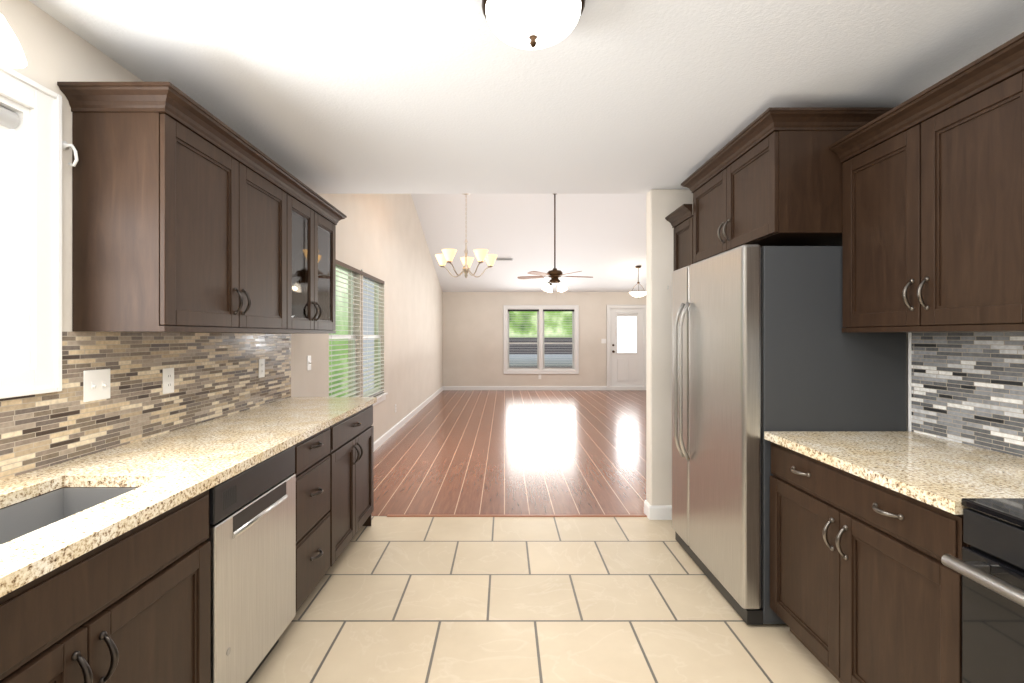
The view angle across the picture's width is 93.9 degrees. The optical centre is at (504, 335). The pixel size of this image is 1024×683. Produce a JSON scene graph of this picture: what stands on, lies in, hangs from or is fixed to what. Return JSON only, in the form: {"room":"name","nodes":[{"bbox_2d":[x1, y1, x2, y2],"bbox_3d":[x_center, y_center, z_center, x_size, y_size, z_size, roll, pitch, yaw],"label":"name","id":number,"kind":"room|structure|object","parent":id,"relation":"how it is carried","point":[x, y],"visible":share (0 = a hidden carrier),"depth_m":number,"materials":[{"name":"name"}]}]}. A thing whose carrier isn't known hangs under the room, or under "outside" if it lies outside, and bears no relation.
{"room":"kitchen","nodes":[
{"label":"kitchen","id":0,"kind":"room"},
{"bbox_2d":[0,0,443,479],"bbox_3d":[-1.536,-0.505,5.150,0.009,3.720,13.500,0,0,0],"label":"wall","id":1,"kind":"structure","parent":0,"point":[216,375],"depth_m":2.29,"materials":[{"name":"paint"}]},
{"bbox_2d":[0,67,61,398],"bbox_3d":[-1.581,-0.315,1.045,0.138,1.010,1.180,0,0,0],"label":"window","id":2,"kind":"structure","parent":1,"relation":"in","point":[31,240],"depth_m":1.55,"materials":[{"name":"white"}]},
{"bbox_2d":[62,141,77,166],"bbox_3d":[-1.515,-0.636,1.670,0.050,0.090,0.032,0,0,0],"label":"hanger","id":3,"kind":"object","parent":1,"relation":"attached to","point":[65,145],"visible":0.85,"depth_m":1.67,"materials":[{"name":"white"}]},
{"bbox_2d":[83,369,109,401],"bbox_3d":[-1.522,0.185,1.795,0.020,0.115,0.116,0,0,0],"label":"light switch","id":4,"kind":"object","parent":1,"relation":"attached to","point":[96,384],"depth_m":1.79,"materials":[{"name":"white plastic"}]},
{"bbox_2d":[163,368,173,393],"bbox_3d":[-1.528,0.205,2.175,0.007,0.115,0.070,0,0,0],"label":"outlet","id":5,"kind":"object","parent":1,"relation":"attached to","point":[168,373],"depth_m":2.17,"materials":[{"name":"white plastic"}]},
{"bbox_2d":[65,82,296,333],"bbox_3d":[-1.373,-0.454,2.211,0.327,0.838,1.021,0,0,0],"label":"upper cabinet","id":6,"kind":"object","parent":1,"relation":"attached to","point":[189,215],"depth_m":1.73,"materials":[{"name":"brown wood"}]},
{"bbox_2d":[259,359,264,377],"bbox_3d":[-1.528,0.205,3.010,0.007,0.115,0.070,0,0,0],"label":"outlet","id":7,"kind":"object","parent":1,"relation":"attached to","point":[261,361],"depth_m":3.00,"materials":[{"name":"white plastic"}]},
{"bbox_2d":[307,356,310,370],"bbox_3d":[-1.530,0.215,3.760,0.020,0.115,0.070,0,0,0],"label":"outlet","id":8,"kind":"object","parent":1,"relation":"attached to","point":[308,357],"depth_m":3.74,"materials":[{"name":"white plastic"}]},
{"bbox_2d":[328,258,387,405],"bbox_3d":[-1.587,0.052,5.155,0.165,1.535,2.030,0,0,0],"label":"window","id":9,"kind":"structure","parent":1,"relation":"in","point":[358,330],"depth_m":5.11,"materials":[{"name":"paint"}]},
{"bbox_2d":[329,260,384,396],"bbox_3d":[-1.560,0.018,5.155,0.050,1.425,1.920,0,0,0],"label":"window blinds","id":10,"kind":"object","parent":9,"relation":"attached to","point":[344,266],"visible":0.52,"depth_m":4.96,"materials":[{"name":"white plastic"}]},
{"bbox_2d":[374,386,442,450],"bbox_3d":[-1.533,1.305,7.660,0.014,0.100,8.480,0,0,0],"label":"baseboard","id":11,"kind":"structure","parent":1,"relation":"attached to","point":[395,428],"depth_m":7.15,"materials":[{"name":"white wood"}]},
{"bbox_2d":[371,390,645,515],"bbox_3d":[1.380,1.355,7.715,5.840,0.001,8.370,0,0,0],"label":"floor","id":12,"kind":"structure","parent":0,"point":[513,452],"depth_m":5.36,"materials":[{"name":"brown wood"}]},
{"bbox_2d":[387,515,646,516],"bbox_3d":[0.100,1.351,3.590,1.960,0.007,0.040,0,0,0],"label":"threshold strip","id":13,"kind":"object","parent":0,"point":[516,515],"depth_m":3.58,"materials":[{"name":"brown wood"}]},
{"bbox_2d":[29,0,1023,291],"bbox_3d":[1.380,-1.725,5.150,5.840,1.281,13.500,0,0,0],"label":"ceiling","id":14,"kind":"structure","parent":0,"point":[444,96],"depth_m":2.08,"materials":[{"name":"white paint"}]},
{"bbox_2d":[0,14,26,68],"bbox_3d":[-1.170,-0.863,1.080,0.130,0.445,0.130,0,0,0],"label":"light","id":15,"kind":"object","parent":14,"relation":"hanging from","point":[11,54],"visible":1,"depth_m":1.10,"materials":[{"name":"white glass"}]},
{"bbox_2d":[435,194,497,277],"bbox_3d":[-0.453,-1.182,5.625,0.740,1.014,0.719,0,0,0],"label":"dining chandelier","id":16,"kind":"object","parent":14,"relation":"hanging from","point":[447,255],"visible":1,"depth_m":5.59,"materials":[{"name":"white glass"}]},
{"bbox_2d":[482,0,584,49],"bbox_3d":[0.090,-0.996,1.500,0.324,0.179,0.324,0,0,0],"label":"dome ceiling light","id":17,"kind":"object","parent":14,"relation":"attached to","point":[531,24],"visible":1,"depth_m":1.46,"materials":[{"name":"white glass"}]},
{"bbox_2d":[517,194,592,292],"bbox_3d":[0.842,-1.475,7.817,1.250,1.780,1.238,0,0,0],"label":"ceiling fan","id":18,"kind":"object","parent":14,"relation":"hanging from","point":[554,274],"visible":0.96,"depth_m":7.75,"materials":[{"name":"brown wood"}]},
{"bbox_2d":[629,266,645,297],"bbox_3d":[2.940,-1.168,10.500,0.400,0.705,0.400,0,0,0],"label":"pendant light","id":19,"kind":"object","parent":14,"relation":"hanging from","point":[638,293],"visible":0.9,"depth_m":10.41,"materials":[{"name":"white glass"}]},
{"bbox_2d":[249,516,839,682],"bbox_3d":[0.170,1.355,0.995,3.420,0.001,5.190,0,0,0],"label":"floor","id":20,"kind":"structure","parent":0,"point":[515,600],"depth_m":2.31,"materials":[{"name":"beige tile"}]},
{"bbox_2d":[152,421,339,647],"bbox_3d":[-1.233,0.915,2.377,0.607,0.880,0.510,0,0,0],"label":"base cabinet","id":21,"kind":"object","parent":20,"relation":"on","point":[181,554],"depth_m":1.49,"materials":[{"name":"brown wood"}]},
{"bbox_2d":[0,397,376,596],"bbox_3d":[-1.225,0.458,0.915,0.620,0.035,5.020,0,0,0],"label":"countertop","id":22,"kind":"structure","parent":21,"relation":"on","point":[165,472],"depth_m":1.55,"materials":[{"name":"stone"}]},
{"bbox_2d":[0,488,135,544],"bbox_3d":[-1.222,0.584,1.080,0.321,0.213,0.836,0,0,0],"label":"sink","id":23,"kind":"object","parent":22,"relation":"in","point":[27,517],"visible":0.06,"depth_m":1.45,"materials":[{"name":"silver metal"}]},
{"bbox_2d":[205,445,295,682],"bbox_3d":[-1.200,0.918,1.820,0.573,0.874,0.596,0,0,0],"label":"dishwasher","id":24,"kind":"object","parent":20,"relation":"on","point":[252,526],"visible":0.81,"depth_m":1.74,"materials":[{"name":"silver metal"}]},
{"bbox_2d":[340,404,373,554],"bbox_3d":[-1.233,0.915,2.991,0.607,0.880,0.842,0,0,0],"label":"base cabinet","id":25,"kind":"object","parent":20,"relation":"on","point":[356,430],"depth_m":2.99,"materials":[{"name":"brown wood"}]},
{"bbox_2d":[667,244,905,624],"bbox_3d":[1.444,0.465,2.716,0.831,1.780,1.023,0,0,0],"label":"refrigerator","id":26,"kind":"object","parent":20,"relation":"on","point":[762,342],"visible":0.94,"depth_m":2.21,"materials":[{"name":"grey metal"}]},
{"bbox_2d":[770,442,970,682],"bbox_3d":[1.527,0.915,1.734,0.700,0.880,0.923,0,0,0],"label":"base cabinet","id":27,"kind":"object","parent":20,"relation":"on","point":[865,585],"visible":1,"depth_m":1.63,"materials":[{"name":"brown wood"}]},
{"bbox_2d":[764,431,1023,514],"bbox_3d":[1.535,0.458,1.733,0.680,0.035,0.930,0,0,0],"label":"countertop","id":28,"kind":"structure","parent":27,"relation":"on","point":[944,474],"depth_m":1.67,"materials":[{"name":"stone"}]},
{"bbox_2d":[941,498,1023,682],"bbox_3d":[1.500,0.815,0.885,0.741,1.080,0.765,0,0,0],"label":"range","id":29,"kind":"object","parent":20,"relation":"on","point":[989,566],"visible":0.98,"depth_m":1.18,"materials":[{"name":"black glass"}]},
{"bbox_2d":[444,292,671,391],"bbox_3d":[1.385,0.135,11.900,5.790,2.440,0.002,0,0,0],"label":"wall","id":30,"kind":"structure","parent":0,"point":[473,321],"depth_m":11.90,"materials":[{"name":"paint"}]},
{"bbox_2d":[503,305,578,373],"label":"window","id":31,"kind":"structure","parent":30,"relation":"in","point":[540,349],"depth_m":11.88,"materials":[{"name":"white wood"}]},
{"bbox_2d":[508,309,573,369],"bbox_3d":[0.910,0.095,11.930,1.660,1.500,0.050,0,0,0],"label":"window blinds","id":32,"kind":"object","parent":31,"relation":"attached to","point":[537,310],"visible":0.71,"depth_m":11.91,"materials":[{"name":"white plastic"}]},
{"bbox_2d":[443,386,643,389],"bbox_3d":[1.385,1.305,11.893,5.790,0.100,0.014,0,0,0],"label":"baseboard","id":33,"kind":"structure","parent":30,"relation":"attached to","point":[444,387],"depth_m":11.89,"materials":[{"name":"white wood"}]},
{"bbox_2d":[607,305,645,389],"bbox_3d":[3.055,0.292,11.941,1.020,2.125,0.138,0,0,0],"label":"door frame","id":34,"kind":"structure","parent":30,"relation":"attached to","point":[610,307],"depth_m":11.88,"materials":[{"name":"white wood"}]},
{"bbox_2d":[611,309,642,385],"bbox_3d":[3.055,0.335,11.915,0.820,2.016,0.120,0,0,0],"label":"front door","id":35,"kind":"structure","parent":30,"relation":"in","point":[626,347],"depth_m":11.93,"materials":[{"name":"white wood"}]},
{"bbox_2d":[644,189,655,505],"bbox_3d":[1.086,0.135,3.590,0.012,2.440,0.120,0,0,0],"label":"wall","id":36,"kind":"structure","parent":0,"point":[650,297],"depth_m":3.53,"materials":[{"name":"paint"}]},
{"bbox_2d":[644,500,648,514],"bbox_3d":[2.673,1.305,3.657,3.214,0.100,0.014,0,0,0],"label":"baseboard","id":37,"kind":"structure","parent":36,"relation":"attached to","point":[645,502],"depth_m":3.61,"materials":[{"name":"white wood"}]},
{"bbox_2d":[647,504,671,519],"bbox_3d":[1.473,1.305,3.523,0.814,0.100,0.014,0,0,0],"label":"baseboard","id":38,"kind":"structure","parent":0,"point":[657,512],"depth_m":3.52,"materials":[{"name":"white wood"}]},
{"bbox_2d":[906,332,1023,457],"bbox_3d":[1.875,0.135,0.965,0.011,2.440,5.130,0,0,0],"label":"wall","id":39,"kind":"structure","parent":0,"point":[967,388],"depth_m":1.93,"materials":[{"name":"tile"}]},
{"bbox_2d":[665,204,693,270],"bbox_3d":[1.532,-0.504,3.374,0.690,0.738,0.418,0,0,0],"label":"upper cabinet","id":40,"kind":"object","parent":39,"relation":"attached to","point":[680,219],"visible":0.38,"depth_m":3.33,"materials":[{"name":"brown wood"}]},
{"bbox_2d":[681,107,893,262],"bbox_3d":[1.532,-0.749,2.680,0.690,0.548,1.076,0,0,0],"label":"upper cabinet","id":41,"kind":"object","parent":39,"relation":"attached to","point":[771,176],"visible":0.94,"depth_m":2.22,"materials":[{"name":"brown wood"}]},
{"bbox_2d":[840,68,1023,331],"bbox_3d":[1.714,-0.417,1.752,0.327,0.765,0.887,0,0,0],"label":"upper cabinet","id":42,"kind":"object","parent":39,"relation":"attached to","point":[933,208],"depth_m":1.72,"materials":[{"name":"brown wood"}]},
{"bbox_2d":[1013,60,1023,327],"bbox_3d":[1.714,-0.417,1.155,0.327,0.765,0.552,0,0,0],"label":"upper cabinet","id":43,"kind":"object","parent":39,"relation":"attached to","point":[1018,69],"depth_m":1.45,"materials":[{"name":"brown wood"}]},
{"label":"outside","id":44,"kind":"structure","parent":0,"visible":0},
{"bbox_2d":[329,268,347,396],"bbox_3d":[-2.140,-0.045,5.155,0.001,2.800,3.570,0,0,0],"label":"dining window","id":45,"kind":"structure","parent":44,"point":[342,318],"depth_m":6.24,"materials":[{"name":"clear glass"}]}
]}

